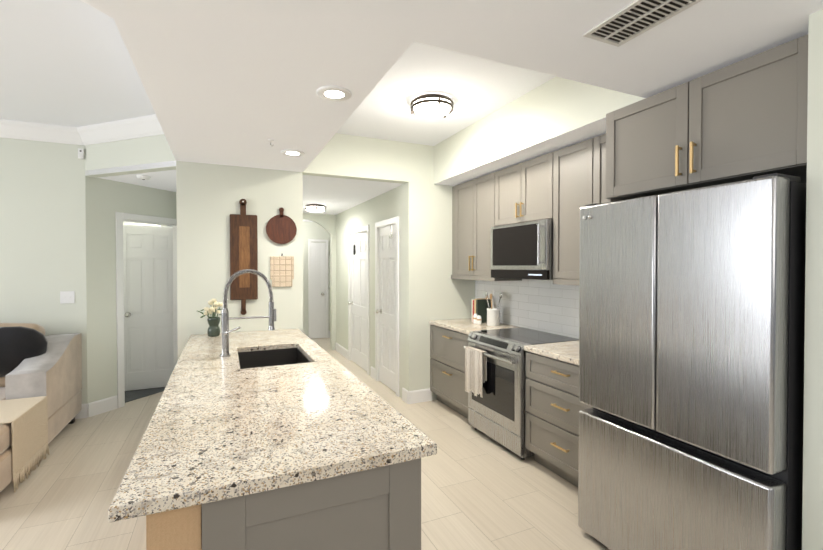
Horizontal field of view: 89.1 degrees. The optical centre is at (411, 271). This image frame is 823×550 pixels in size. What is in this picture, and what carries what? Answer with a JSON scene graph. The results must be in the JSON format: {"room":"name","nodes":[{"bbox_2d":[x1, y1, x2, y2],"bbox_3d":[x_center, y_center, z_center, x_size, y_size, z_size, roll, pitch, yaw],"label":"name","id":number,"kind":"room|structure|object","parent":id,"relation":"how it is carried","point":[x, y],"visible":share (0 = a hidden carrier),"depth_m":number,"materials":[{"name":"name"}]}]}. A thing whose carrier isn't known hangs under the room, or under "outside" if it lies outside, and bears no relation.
{"room":"kitchen","nodes":[
{"label":"kitchen","id":0,"kind":"room"},
{"bbox_2d":[0,137,87,403],"bbox_3d":[-5.513,0.041,3.266,4.850,2.890,0.120,0,1,-24],"label":"wall","id":1,"kind":"structure","parent":0,"point":[42,229],"depth_m":4.07,"materials":[{"name":"paint"}]},
{"bbox_2d":[60,291,74,303],"bbox_3d":[-3.415,0.254,4.144,0.115,0.120,0.011,0,1,-24],"label":"switch plate","id":2,"kind":"object","parent":1,"relation":"attached to","point":[67,296],"visible":1,"depth_m":4.14,"materials":[{"name":"white plastic"}]},
{"bbox_2d":[78,148,83,158],"bbox_3d":[-3.296,-1.176,4.166,0.045,0.100,0.033,0,1,-24],"label":"sensor","id":3,"kind":"object","parent":1,"relation":"attached to","point":[80,153],"visible":1,"depth_m":4.16,"materials":[{"name":"white plastic"}]},
{"bbox_2d":[75,331,431,418],"bbox_3d":[-4.293,1.389,5.259,8.700,0.140,4.666,0,1,-24],"label":"baseboard","id":4,"kind":"structure","parent":1,"relation":"attached to","point":[91,409],"depth_m":4.63,"materials":[{"name":"white wood"}]},
{"bbox_2d":[85,134,175,177],"bbox_3d":[-2.684,-1.188,4.036,1.226,0.453,0.100,0,1,19],"label":"wall","id":5,"kind":"structure","parent":0,"point":[138,151],"depth_m":4.00,"materials":[{"name":"paint"}]},
{"bbox_2d":[0,114,163,145],"bbox_3d":[-4.863,-1.325,2.945,5.785,0.150,0.967,0,1,-24],"label":"crown molding","id":6,"kind":"structure","parent":5,"relation":"attached to","point":[133,128],"depth_m":3.97,"materials":[{"name":"white wood"}]},
{"bbox_2d":[85,160,175,191],"bbox_3d":[-2.876,-0.994,4.379,0.885,0.050,1.699,0,1,-24],"label":"ceiling","id":7,"kind":"structure","parent":0,"point":[163,180],"depth_m":4.24,"materials":[{"name":"paint"}]},
{"bbox_2d":[136,175,150,179],"bbox_3d":[-2.709,-0.949,4.223,0.130,0.036,0.130,0,1,-24],"label":"smoke detector","id":8,"kind":"object","parent":7,"relation":"attached to","point":[143,177],"visible":1,"depth_m":4.19,"materials":[{"name":"grey plastic"}]},
{"bbox_2d":[85,176,176,402],"bbox_3d":[-3.093,0.020,4.808,0.100,2.890,1.248,0,1,22],"label":"wall","id":9,"kind":"structure","parent":0,"point":[105,200],"depth_m":4.38,"materials":[{"name":"paint"}]},
{"bbox_2d":[115,212,177,407],"bbox_3d":[-3.021,0.410,4.878,0.636,2.110,0.616,0,1,-24],"label":"door frame","id":10,"kind":"structure","parent":9,"relation":"attached to","point":[120,217],"depth_m":4.53,"materials":[{"name":"white wood"}]},
{"bbox_2d":[123,225,173,390],"bbox_3d":[-3.246,0.443,5.166,0.674,2.020,0.117,0,1,-24],"label":"door","id":11,"kind":"structure","parent":9,"relation":"in","point":[148,307],"depth_m":5.18,"materials":[{"name":"white wood"}]},
{"bbox_2d":[123,221,165,225],"bbox_3d":[-4.141,0.013,5.363,2.140,2.890,1.700,0,1,22],"label":"wall","id":12,"kind":"structure","parent":0,"point":[133,223],"depth_m":6.09,"materials":[{"name":"paint"}]},
{"bbox_2d":[176,161,302,358],"bbox_3d":[-2.247,0.012,5.406,1.095,2.890,3.250,0,1,-24],"label":"wall block","id":13,"kind":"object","parent":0,"point":[209,197],"visible":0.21,"depth_m":3.86,"materials":[{"name":"paint"}]},
{"bbox_2d":[230,199,257,314],"bbox_3d":[-1.567,-0.138,3.905,0.240,1.083,0.034,0,1,-24],"label":"board","id":14,"kind":"object","parent":13,"relation":"hanging from","point":[243,247],"visible":0.94,"depth_m":3.89,"materials":[{"name":"brown wood"}]},
{"bbox_2d":[266,207,296,243],"bbox_3d":[-1.259,-0.444,4.046,0.284,0.353,0.022,0,1,-24],"label":"round board","id":15,"kind":"object","parent":13,"relation":"hanging from","point":[281,228],"visible":1,"depth_m":4.04,"materials":[{"name":"red wood"}]},
{"bbox_2d":[270,254,293,286],"bbox_3d":[-1.255,-0.015,4.055,0.220,0.321,0.020,0,1,-24],"label":"pot holder","id":16,"kind":"object","parent":13,"relation":"hanging from","point":[281,270],"visible":0.98,"depth_m":4.05,"materials":[{"name":"beige fabric"}]},
{"bbox_2d":[0,0,555,145],"bbox_3d":[-2.449,-1.450,2.962,10.200,0.100,13.500,0,1,-24],"label":"ceiling","id":17,"kind":"structure","parent":0,"point":[66,63],"depth_m":3.08,"materials":[{"name":"paint"}]},
{"bbox_2d":[411,94,453,117],"bbox_3d":[0.169,-1.353,3.444,0.354,0.104,0.354,0,1,-24],"label":"light","id":18,"kind":"object","parent":17,"relation":"attached to","point":[432,105],"visible":1,"depth_m":3.35,"materials":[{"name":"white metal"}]},
{"bbox_2d":[0,338,609,549],"bbox_3d":[-2.449,1.513,3.002,10.200,0.054,13.500,0,1,-24],"label":"floor","id":19,"kind":"structure","parent":0,"point":[480,490],"depth_m":2.84,"materials":[{"name":"tile"}]},
{"bbox_2d":[0,323,81,492],"bbox_3d":[-4.272,0.963,2.698,3.032,1.062,1.920,0,1,-24],"label":"sofa","id":20,"kind":"object","parent":19,"relation":"on","point":[40,389],"visible":1,"depth_m":3.43,"materials":[{"name":"fabric"}]},
{"bbox_2d":[196,460,420,549],"bbox_3d":[-0.414,1.071,1.644,0.704,0.876,0.690,0,1,-24],"label":"base cabinet","id":21,"kind":"object","parent":19,"relation":"on","point":[378,509],"depth_m":1.33,"materials":[{"name":"wood"}]},
{"bbox_2d":[108,328,436,522],"bbox_3d":[-0.947,0.600,2.597,0.946,0.040,2.945,0,1,-24],"label":"countertop","id":22,"kind":"structure","parent":21,"relation":"on","point":[279,411],"depth_m":1.57,"materials":[{"name":"beige stone"}]},
{"bbox_2d":[197,298,222,336],"bbox_3d":[-1.748,0.400,3.658,0.248,0.332,0.178,0,1,-24],"label":"vase","id":23,"kind":"object","parent":22,"relation":"on","point":[213,321],"visible":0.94,"depth_m":3.64,"materials":[{"name":"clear glass"}]},
{"bbox_2d":[220,269,275,356],"bbox_3d":[-1.126,0.278,2.891,0.368,0.596,0.111,0,1,-24],"label":"faucet","id":24,"kind":"object","parent":22,"relation":"on","point":[225,319],"visible":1,"depth_m":2.85,"materials":[{"name":"silver metal"}]},
{"bbox_2d":[429,318,519,418],"bbox_3d":[0.645,1.013,4.465,0.637,0.915,0.859,0,1,-24],"label":"base cabinet","id":25,"kind":"object","parent":19,"relation":"on","point":[448,340],"visible":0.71,"depth_m":4.35,"materials":[{"name":"grey wood"}]},
{"bbox_2d":[473,313,481,324],"bbox_3d":[0.699,0.500,4.436,0.051,0.110,0.106,-1,1,-35],"label":"shakers","id":26,"kind":"object","parent":25,"relation":"on","point":[477,319],"visible":1,"depth_m":4.41,"materials":[{"name":"white ceramic"}]},
{"bbox_2d":[472,298,490,322],"bbox_3d":[0.768,0.423,4.585,0.180,0.260,0.120,0,1,-24],"label":"books","id":27,"kind":"object","parent":25,"relation":"on","point":[479,306],"visible":0.56,"depth_m":4.53,"materials":[{"name":"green paper"}]},
{"bbox_2d":[485,290,501,325],"bbox_3d":[0.842,0.370,4.336,0.149,0.373,0.161,0,1,-24],"label":"crock","id":28,"kind":"object","parent":25,"relation":"on","point":[493,316],"visible":1,"depth_m":4.29,"materials":[{"name":"white ceramic"}]},
{"bbox_2d":[464,327,578,459],"bbox_3d":[0.943,1.022,3.701,0.716,0.918,0.772,0,1,-24],"label":"range","id":29,"kind":"object","parent":19,"relation":"on","point":[495,372],"visible":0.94,"depth_m":3.53,"materials":[{"name":"silver metal"}]},
{"bbox_2d":[524,340,592,487],"bbox_3d":[1.302,1.032,3.010,0.637,0.915,0.777,0,1,-24],"label":"base cabinet","id":30,"kind":"object","parent":19,"relation":"on","point":[554,406],"visible":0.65,"depth_m":2.99,"materials":[{"name":"grey wood"}]},
{"bbox_2d":[578,173,805,549],"bbox_3d":[1.538,0.563,2.142,0.901,1.877,0.928,0,1,-24],"label":"fridge","id":31,"kind":"object","parent":19,"relation":"on","point":[691,339],"visible":1,"depth_m":1.80,"materials":[{"name":"grey metal"}]},
{"bbox_2d":[303,221,329,338],"bbox_3d":[-2.403,0.183,8.712,2.600,2.460,0.100,0,1,-24],"label":"wall","id":32,"kind":"structure","parent":0,"point":[312,230],"depth_m":8.75,"materials":[{"name":"paint"}]},
{"bbox_2d":[311,242,325,338],"bbox_3d":[-1.959,0.394,8.799,0.316,2.020,0.107,0,1,-24],"label":"door","id":33,"kind":"structure","parent":32,"relation":"in","point":[318,289],"depth_m":8.82,"materials":[{"name":"white wood"}]},
{"bbox_2d":[308,240,328,338],"bbox_3d":[-1.962,0.367,8.805,0.420,2.090,0.018,0,1,-24],"label":"door frame","id":34,"kind":"structure","parent":32,"relation":"attached to","point":[309,241],"depth_m":8.73,"materials":[{"name":"white wood"}]},
{"bbox_2d":[328,252,329,288],"bbox_3d":[-1.731,-0.050,8.945,0.100,0.820,0.012,0,1,-24],"label":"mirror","id":35,"kind":"object","parent":32,"relation":"attached to","point":[329,271],"visible":0.31,"depth_m":8.93,"materials":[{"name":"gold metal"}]},
{"bbox_2d":[303,213,335,349],"bbox_3d":[-1.918,0.200,7.406,1.150,2.460,0.120,0,1,-24],"label":"wall","id":36,"kind":"structure","parent":0,"point":[327,222],"depth_m":7.57,"materials":[{"name":"paint"}]},
{"bbox_2d":[303,175,402,221],"bbox_3d":[-1.471,-1.069,6.631,2.600,0.100,4.630,0,1,-24],"label":"ceiling","id":37,"kind":"structure","parent":0,"point":[335,196],"depth_m":5.21,"materials":[{"name":"paint"}]},
{"bbox_2d":[305,204,325,211],"bbox_3d":[-1.465,-0.963,6.377,0.324,0.104,0.324,0,1,-24],"label":"light","id":38,"kind":"object","parent":37,"relation":"attached to","point":[315,207],"visible":1,"depth_m":6.26,"materials":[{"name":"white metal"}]},
{"bbox_2d":[303,133,408,183],"bbox_3d":[-0.579,-1.204,4.425,1.150,0.430,0.120,0,1,-24],"label":"wall","id":39,"kind":"structure","parent":0,"point":[345,156],"depth_m":4.39,"materials":[{"name":"paint"}]},
{"bbox_2d":[336,143,474,399],"bbox_3d":[-0.269,-0.001,6.365,1.000,2.890,3.370,0,1,-24],"label":"wall","id":40,"kind":"structure","parent":0,"point":[419,203],"depth_m":4.77,"materials":[{"name":"paint"}]},
{"bbox_2d":[348,232,366,370],"bbox_3d":[-0.811,0.427,6.340,0.107,2.020,0.874,0,1,-24],"label":"hall door","id":41,"kind":"structure","parent":40,"relation":"in","point":[358,302],"depth_m":6.35,"materials":[{"name":"white wood"}]},
{"bbox_2d":[348,225,368,374],"bbox_3d":[-0.790,0.390,6.349,0.068,2.110,1.040,0,1,-24],"label":"door frame","id":42,"kind":"structure","parent":40,"relation":"attached to","point":[365,228],"depth_m":6.60,"materials":[{"name":"white wood"}]},
{"bbox_2d":[376,225,395,391],"bbox_3d":[-0.312,0.442,5.237,0.107,2.020,0.634,0,1,-24],"label":"hall door","id":43,"kind":"structure","parent":40,"relation":"in","point":[386,311],"depth_m":5.25,"materials":[{"name":"white wood"}]},
{"bbox_2d":[375,216,398,396],"bbox_3d":[-0.292,0.405,5.246,0.068,2.110,0.800,0,1,-24],"label":"door frame","id":44,"kind":"structure","parent":40,"relation":"attached to","point":[392,221],"depth_m":5.35,"materials":[{"name":"white wood"}]},
{"bbox_2d":[455,171,498,277],"bbox_3d":[0.815,-0.467,4.439,0.336,1.015,0.822,0,1,-24],"label":"upper cabinet","id":45,"kind":"object","parent":40,"relation":"attached to","point":[476,200],"depth_m":4.36,"materials":[{"name":"grey wood"}]},
{"bbox_2d":[81,0,822,171],"bbox_3d":[0.333,-1.155,0.794,6.919,0.430,7.250,0,1,-24],"label":"ceiling","id":46,"kind":"structure","parent":0,"point":[233,82],"depth_m":1.79,"materials":[{"name":"paint"}]},
{"bbox_2d":[281,149,304,156],"bbox_3d":[-0.970,-0.970,3.418,0.184,0.012,0.184,0,1,-24],"label":"recessed light","id":47,"kind":"object","parent":46,"relation":"in","point":[292,153],"visible":1,"depth_m":3.40,"materials":[{"name":"white plastic"}]},
{"bbox_2d":[317,86,351,101],"bbox_3d":[-0.415,-0.954,2.242,0.184,0.012,0.184,0,1,-24],"label":"recessed light","id":48,"kind":"object","parent":46,"relation":"in","point":[334,93],"visible":0.96,"depth_m":2.23,"materials":[{"name":"white plastic"}]},
{"bbox_2d":[583,0,701,46],"bbox_3d":[0.918,-0.944,1.406,0.200,0.010,0.678,0,1,-24],"label":"ceiling vent","id":49,"kind":"object","parent":46,"relation":"in","point":[632,20],"visible":1,"depth_m":1.57,"materials":[{"name":"silver metal"}]},
{"bbox_2d":[434,77,644,185],"bbox_3d":[1.055,-1.194,3.649,0.570,0.430,2.640,0,1,-24],"label":"soffit","id":50,"kind":"structure","parent":0,"point":[553,114],"depth_m":3.30,"materials":[{"name":"paint"}]},
{"bbox_2d":[802,9,822,549],"bbox_3d":[2.185,0.276,1.820,1.513,2.460,0.120,0,1,-24],"label":"wall","id":51,"kind":"structure","parent":0,"point":[812,518],"depth_m":1.54,"materials":[{"name":"paint"}]},
{"bbox_3d":[1.528,0.039,3.457,0.120,2.890,3.410,0,1,-24],"label":"wall","id":52,"kind":"structure","parent":0,"visible":0},
{"bbox_2d":[499,153,550,225],"bbox_3d":[1.120,-0.700,3.761,0.336,0.530,0.778,0,1,-24],"label":"upper cabinet","id":53,"kind":"object","parent":52,"relation":"attached to","point":[524,187],"depth_m":3.64,"materials":[{"name":"grey wood"}]},
{"bbox_2d":[491,219,553,279],"bbox_3d":[1.073,-0.183,3.744,0.440,0.485,0.768,0,1,-24],"label":"microwave","id":54,"kind":"object","parent":53,"relation":"attached to","point":[523,250],"visible":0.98,"depth_m":3.58,"materials":[{"name":"silver metal"}]},
{"bbox_2d":[475,279,578,338],"bbox_3d":[1.264,0.310,3.885,0.012,0.505,2.420,0,1,-24],"label":"backsplash","id":55,"kind":"structure","parent":52,"relation":"attached to","point":[548,306],"depth_m":4.00,"materials":[{"name":"tile"}]},
{"bbox_2d":[551,142,582,281],"bbox_3d":[1.362,-0.451,3.228,0.336,1.015,0.519,0,1,-24],"label":"upper cabinet","id":56,"kind":"object","parent":52,"relation":"attached to","point":[561,187],"depth_m":3.21,"materials":[{"name":"grey wood"}]},
{"bbox_2d":[583,134,607,206],"bbox_3d":[1.510,-0.446,2.902,0.336,1.015,0.445,0,1,-24],"label":"upper cabinet","id":57,"kind":"object","parent":52,"relation":"attached to","point":[594,149],"depth_m":2.96,"materials":[{"name":"grey wood"}]},
{"bbox_2d":[605,34,807,202],"bbox_3d":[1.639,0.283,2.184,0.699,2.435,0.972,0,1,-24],"label":"upper cabinet","id":58,"kind":"object","parent":52,"relation":"attached to","point":[744,119],"visible":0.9,"depth_m":1.93,"materials":[{"name":"grey wood"}]}
]}

